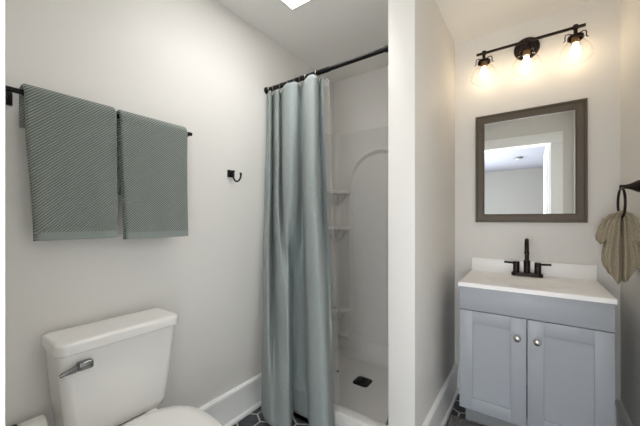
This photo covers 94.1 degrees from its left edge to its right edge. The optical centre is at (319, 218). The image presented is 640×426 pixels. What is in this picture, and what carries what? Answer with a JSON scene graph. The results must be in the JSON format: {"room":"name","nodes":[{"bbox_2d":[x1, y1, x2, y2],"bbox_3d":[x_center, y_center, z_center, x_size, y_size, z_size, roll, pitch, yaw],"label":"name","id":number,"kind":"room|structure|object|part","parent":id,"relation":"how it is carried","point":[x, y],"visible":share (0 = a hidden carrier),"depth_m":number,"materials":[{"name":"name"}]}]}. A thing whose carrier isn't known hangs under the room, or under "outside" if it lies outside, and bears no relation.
{"room":"bathroom","nodes":[
{"label":"bathroom","id":0,"kind":"room"},
{"bbox_2d":[6,0,333,425],"bbox_3d":[-0.551,-0.013,1.793,0.120,2.395,2.163,0,0,35],"label":"wall","id":1,"kind":"structure","parent":0,"point":[198,66],"depth_m":1.43,"materials":[{"name":"paint"}]},
{"bbox_2d":[6,85,191,136],"bbox_3d":[-0.839,-0.403,1.211,0.081,0.048,0.663,0,0,35],"label":"towel bar","id":2,"kind":"object","parent":1,"relation":"attached to","point":[10,90],"visible":0.27,"depth_m":0.97,"materials":[{"name":"black metal"}]},
{"bbox_3d":[-1.046,-0.403,0.980,0.010,0.048,0.048,0,0,35],"label":"wall plate","id":3,"kind":"part","parent":2,"relation":"part of","materials":[{"name":"black metal"}]},
{"bbox_2d":[19,83,117,240],"bbox_3d":[-0.891,-0.184,1.077,0.078,0.515,0.270,0,0,35],"label":"bath towel","id":4,"kind":"object","parent":2,"relation":"hanging from","point":[71,142],"visible":1,"depth_m":1.05,"materials":[{"name":"fabric"}]},
{"bbox_2d":[116,110,187,238],"bbox_3d":[-0.727,-0.178,1.309,0.078,0.521,0.289,0,0,35],"label":"bath towel","id":5,"kind":"object","parent":2,"relation":"hanging from","point":[151,153],"visible":1,"depth_m":1.27,"materials":[{"name":"fabric"}]},
{"bbox_2d":[198,372,261,425],"bbox_3d":[-0.733,1.090,1.406,0.030,0.190,1.281,0,0,35],"label":"baseboard","id":6,"kind":"structure","parent":1,"relation":"attached to","point":[231,407],"depth_m":1.75,"materials":[{"name":"paint"}]},
{"bbox_2d":[227,170,241,181],"bbox_3d":[-0.481,-0.246,1.702,0.099,0.073,0.042,0,0,35],"label":"robe hook","id":7,"kind":"object","parent":1,"relation":"attached to","point":[230,173],"visible":1,"depth_m":1.71,"materials":[{"name":"black metal"}]},
{"bbox_3d":[-0.518,-0.262,1.728,0.010,0.042,0.042,0,0,35],"label":"wall plate","id":8,"kind":"part","parent":7,"relation":"part of","materials":[{"name":"black metal"}]},
{"bbox_3d":[-0.478,-0.242,1.699,0.092,0.064,0.016,0,0,35],"label":"hook arm","id":9,"kind":"part","parent":7,"relation":"part of","materials":[{"name":"black metal"}]},
{"bbox_2d":[264,45,387,93],"bbox_3d":[-0.001,-0.845,1.715,0.866,0.042,0.042,0,0,35],"label":"curtain rod","id":10,"kind":"object","parent":1,"relation":"attached to","point":[384,49],"visible":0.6,"depth_m":1.66,"materials":[{"name":"black metal"}]},
{"bbox_2d":[233,394,465,425],"bbox_3d":[0.238,1.235,1.232,2.057,0.100,2.408,0,0,35],"label":"floor","id":11,"kind":"structure","parent":0,"point":[255,418],"depth_m":1.77,"materials":[{"name":"stone"}]},
{"bbox_2d":[41,308,222,425],"bbox_3d":[-0.583,0.795,1.017,0.690,0.778,0.413,0,0,35],"label":"toilet","id":12,"kind":"object","parent":11,"relation":"on","point":[113,371],"visible":1,"depth_m":1.09,"materials":[{"name":"white ceramic"}]},
{"bbox_3d":[-0.805,0.490,0.983,0.034,0.030,0.091,0,0,35],"label":"flush lever","id":13,"kind":"part","parent":12,"relation":"part of","materials":[{"name":"silver metal"}]},
{"bbox_3d":[-0.788,0.426,1.162,0.188,0.041,0.413,0,0,35],"label":"tank lid","id":14,"kind":"part","parent":12,"relation":"part of","materials":[{"name":"white ceramic"}]},
{"bbox_3d":[-0.792,0.614,1.164,0.171,0.333,0.394,0,0,35],"label":"tank","id":15,"kind":"part","parent":12,"relation":"part of","materials":[{"name":"white ceramic"}]},
{"bbox_3d":[-0.499,0.749,0.963,0.491,0.024,0.380,0,0,35],"label":"seat lid","id":16,"kind":"part","parent":12,"relation":"part of","materials":[{"name":"white plastic"}]},
{"bbox_2d":[293,126,387,425],"bbox_3d":[0.229,0.230,2.041,0.864,1.908,0.854,0,0,35],"label":"shower stall","id":17,"kind":"object","parent":11,"relation":"on","point":[356,162],"visible":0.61,"depth_m":2.43,"materials":[{"name":"plastic"}]},
{"bbox_3d":[-0.095,0.152,2.301,0.033,1.745,0.752,0,0,35],"label":"panel","id":18,"kind":"part","parent":17,"relation":"part of","materials":[{"name":"plastic"}]},
{"bbox_2d":[327,190,350,204],"bbox_3d":[0.151,-0.172,2.484,0.158,0.135,0.150,0,0,35],"label":"corner shelf","id":19,"kind":"object","parent":17,"relation":"attached to","point":[334,197],"depth_m":2.51,"materials":[{"name":"plastic"}]},
{"bbox_2d":[328,226,350,240],"bbox_3d":[0.151,0.130,2.484,0.158,0.135,0.150,0,0,35],"label":"corner shelf","id":20,"kind":"object","parent":17,"relation":"attached to","point":[336,233],"depth_m":2.51,"materials":[{"name":"plastic"}]},
{"bbox_2d":[293,335,387,425],"bbox_3d":[0.229,1.087,2.041,0.864,0.195,0.854,0,0,35],"label":"shower tray","id":21,"kind":"object","parent":17,"relation":"on","point":[360,386],"depth_m":2.04,"materials":[{"name":"plastic"}]},
{"bbox_2d":[331,306,350,319],"bbox_3d":[0.151,0.812,2.484,0.158,0.135,0.150,0,0,35],"label":"corner shelf","id":22,"kind":"object","parent":17,"relation":"attached to","point":[338,312],"depth_m":2.51,"materials":[{"name":"plastic"}]},
{"bbox_3d":[0.458,0.139,2.365,0.808,1.725,0.056,0,0,35],"label":"panel","id":23,"kind":"part","parent":17,"relation":"part of","materials":[{"name":"plastic"}]},
{"bbox_2d":[446,414,482,425],"bbox_3d":[0.925,1.175,1.356,0.738,0.018,0.565,0,0,35],"label":"bath rug","id":24,"kind":"object","parent":11,"relation":"on","point":[453,420],"visible":1,"depth_m":1.72,"materials":[{"name":"grey fabric"}]},
{"bbox_2d":[460,286,614,425],"bbox_3d":[1.133,0.773,1.622,0.610,0.822,0.492,0,0,35],"label":"vanity cabinet","id":25,"kind":"object","parent":11,"relation":"on","point":[563,349],"visible":0.97,"depth_m":1.43,"materials":[{"name":"grey paint"}]},
{"bbox_3d":[0.886,0.753,1.542,0.300,0.528,0.018,0,0,35],"label":"door","id":26,"kind":"part","parent":25,"relation":"part of","materials":[{"name":"grey paint"}]},
{"bbox_3d":[0.964,0.585,1.458,0.031,0.031,0.030,0,0,35],"label":"knob","id":27,"kind":"part","parent":25,"relation":"part of","materials":[{"name":"silver metal"}]},
{"bbox_3d":[1.029,0.585,1.412,0.031,0.031,0.030,0,0,35],"label":"knob","id":28,"kind":"part","parent":25,"relation":"part of","materials":[{"name":"silver metal"}]},
{"bbox_2d":[458,257,616,304],"bbox_3d":[1.138,0.339,1.629,0.620,0.168,0.476,0,0,35],"label":"sink","id":29,"kind":"object","parent":25,"relation":"in","point":[559,280],"visible":0.91,"depth_m":1.65,"materials":[{"name":"stone"}]},
{"bbox_2d":[504,238,550,277],"bbox_3d":[1.205,0.225,1.736,0.230,0.225,0.124,0,0,35],"label":"faucet","id":30,"kind":"object","parent":29,"relation":"on","point":[516,264],"visible":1,"depth_m":1.75,"materials":[{"name":"black metal"}]},
{"bbox_3d":[1.183,0.288,1.796,0.033,0.064,0.033,0,0,35],"label":"handle","id":31,"kind":"part","parent":30,"relation":"part of","materials":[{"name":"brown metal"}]},
{"bbox_3d":[1.203,0.216,1.733,0.033,0.208,0.113,0,0,35],"label":"spout","id":32,"kind":"part","parent":30,"relation":"part of","materials":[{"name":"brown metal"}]},
{"bbox_3d":[1.226,0.328,1.766,0.155,0.020,0.051,0,0,35],"label":"plate","id":33,"kind":"part","parent":30,"relation":"part of","materials":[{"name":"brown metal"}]},
{"bbox_3d":[1.269,0.288,1.736,0.033,0.064,0.033,0,0,35],"label":"handle","id":34,"kind":"part","parent":30,"relation":"part of","materials":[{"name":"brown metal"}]},
{"bbox_3d":[1.013,0.424,1.452,0.610,0.122,0.018,0,0,35],"label":"false drawer","id":35,"kind":"part","parent":25,"relation":"part of","materials":[{"name":"grey paint"}]},
{"bbox_3d":[1.137,0.753,1.365,0.306,0.528,0.018,0,0,35],"label":"door","id":36,"kind":"part","parent":25,"relation":"part of","materials":[{"name":"grey paint"}]},
{"bbox_2d":[216,0,594,81],"bbox_3d":[0.275,-1.260,1.283,2.057,0.100,2.283,0,0,35],"label":"ceiling","id":37,"kind":"structure","parent":0,"point":[321,33],"depth_m":1.83,"materials":[{"name":"paint"}]},
{"bbox_2d":[281,0,310,9],"bbox_3d":[-0.208,-1.204,1.372,0.312,0.012,0.612,0,0,35],"label":"recessed light","id":38,"kind":"object","parent":37,"relation":"in","point":[292,4],"visible":1,"depth_m":1.66,"materials":[{"name":"white plastic"}]},
{"bbox_2d":[388,0,458,425],"bbox_3d":[0.634,-0.013,1.725,0.159,2.395,0.906,0,0,35],"label":"wall","id":39,"kind":"structure","parent":0,"point":[421,46],"depth_m":1.43,"materials":[{"name":"paint"}]},
{"bbox_2d":[334,0,619,425],"bbox_3d":[0.899,-0.013,2.167,2.057,2.395,0.120,0,0,35],"label":"wall","id":40,"kind":"structure","parent":0,"point":[553,76],"depth_m":1.80,"materials":[{"name":"paint"}]},
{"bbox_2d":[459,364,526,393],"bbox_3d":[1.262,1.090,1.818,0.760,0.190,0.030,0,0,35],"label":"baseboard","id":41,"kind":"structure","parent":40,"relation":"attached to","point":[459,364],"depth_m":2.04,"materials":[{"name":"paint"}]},
{"bbox_2d":[475,98,587,222],"bbox_3d":[1.263,-0.327,1.822,0.558,0.695,0.022,0,0,35],"label":"wall mirror","id":42,"kind":"object","parent":40,"relation":"attached to","point":[531,164],"visible":1,"depth_m":1.80,"materials":[{"name":"paint"}]},
{"bbox_2d":[485,110,574,213],"bbox_3d":[1.267,-0.327,1.827,0.462,0.599,0.008,0,0,35],"label":"mirror glass","id":43,"kind":"object","parent":42,"relation":"attached to","point":[530,157],"depth_m":1.81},
{"bbox_2d":[475,23,587,78],"bbox_3d":[1.219,-0.983,1.760,0.588,0.253,0.174,0,0,35],"label":"vanity light","id":44,"kind":"object","parent":40,"relation":"attached to","point":[526,48],"visible":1,"depth_m":1.74,"materials":[{"name":"black metal"}]},
{"bbox_2d":[481,61,486,67],"bbox_3d":[1.032,-0.974,1.876,0.038,0.034,0.038,0,0,35],"label":"socket","id":45,"kind":"object","parent":44,"relation":"attached to","point":[483,63],"depth_m":1.86,"materials":[{"name":"gold metal"}]},
{"bbox_3d":[1.032,-0.922,1.876,0.047,0.074,0.047,0,0,35],"label":"bulb","id":46,"kind":"part","parent":44,"relation":"part of","materials":[{"name":"white"}]},
{"bbox_2d":[523,49,529,56],"bbox_3d":[1.212,-0.974,1.749,0.038,0.034,0.038,0,0,35],"label":"socket","id":47,"kind":"object","parent":44,"relation":"attached to","point":[526,52],"depth_m":1.74,"materials":[{"name":"gold metal"}]},
{"bbox_3d":[1.212,-0.922,1.749,0.047,0.074,0.047,0,0,35],"label":"bulb","id":48,"kind":"part","parent":44,"relation":"part of","materials":[{"name":"white"}]},
{"bbox_2d":[571,35,579,44],"bbox_3d":[1.391,-0.974,1.622,0.038,0.034,0.038,0,0,35],"label":"socket","id":49,"kind":"object","parent":44,"relation":"attached to","point":[575,39],"depth_m":1.61,"materials":[{"name":"gold metal"}]},
{"bbox_3d":[1.391,-0.922,1.622,0.047,0.074,0.047,0,0,35],"label":"bulb","id":50,"kind":"part","parent":44,"relation":"part of","materials":[{"name":"white"}]},
{"bbox_2d":[472,257,596,280],"bbox_3d":[1.269,0.297,1.815,0.620,0.085,0.020,0,0,35],"label":"backsplash","id":51,"kind":"structure","parent":40,"relation":"attached to","point":[562,270],"depth_m":1.75,"materials":[{"name":"stone"}]},
{"bbox_2d":[620,0,639,425],"bbox_3d":[1.031,-0.013,0.675,0.120,2.395,2.163,0,0,35],"label":"wall","id":52,"kind":"structure","parent":0,"point":[629,9],"depth_m":1.43,"materials":[{"name":"paint"}]},
{"bbox_2d":[615,399,632,425],"bbox_3d":[0.975,1.075,0.727,0.030,0.220,2.143,0,0,35],"label":"baseboard","id":53,"kind":"structure","parent":52,"relation":"attached to","point":[622,418],"depth_m":1.52,"materials":[{"name":"paint"}]},
{"bbox_2d":[616,180,639,218],"bbox_3d":[1.377,-0.086,1.327,0.066,0.172,0.144,0,0,35],"label":"towel ring","id":54,"kind":"object","parent":52,"relation":"attached to","point":[635,186],"visible":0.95,"depth_m":1.31,"materials":[{"name":"black metal"}]},
{"bbox_2d":[595,211,639,283],"bbox_3d":[1.345,0.127,1.350,0.140,0.330,0.111,0,0,35],"label":"hand towel","id":55,"kind":"object","parent":54,"relation":"hanging from","point":[620,238],"visible":0.93,"depth_m":1.32,"materials":[{"name":"beige fabric"}]},
{"bbox_3d":[1.377,-0.145,1.327,0.066,0.054,0.054,0,0,35],"label":"wall post","id":56,"kind":"part","parent":54,"relation":"part of","materials":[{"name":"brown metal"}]},
{"bbox_3d":[-0.203,-0.012,0.146,3.900,2.395,0.125,0,0,35],"label":"wall","id":57,"kind":"structure","parent":0,"visible":0},
{"bbox_2d":[0,0,5,425],"bbox_3d":[-0.162,0.091,0.118,1.002,2.188,0.165,0,0,35],"label":"trim","id":58,"kind":"structure","parent":57,"relation":"attached to","point":[2,2],"depth_m":0.41,"materials":[{"name":"paint"}]},
{"bbox_3d":[-0.992,0.703,0.999,0.077,0.068,0.106,0,0,35],"label":"toilet paper holder","id":59,"kind":"object","parent":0,"visible":0},
{"bbox_2d":[17,414,47,425],"bbox_3d":[-0.963,0.725,0.997,0.104,0.104,0.064,0,0,35],"label":"toilet paper roll","id":60,"kind":"object","parent":59,"relation":"on","point":[40,420],"visible":0.98,"depth_m":0.99,"materials":[{"name":"paper"}]},
{"label":"curtain ring","id":61,"kind":"object","parent":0,"visible":0},
{"bbox_2d":[261,74,332,425],"bbox_3d":[-0.174,0.164,1.730,0.638,1.973,0.280,0,0,35],"label":"shower curtain","id":62,"kind":"object","parent":61,"relation":"hanging from","point":[297,349],"visible":0.99,"depth_m":1.72,"materials":[{"name":"fabric"}]}
]}

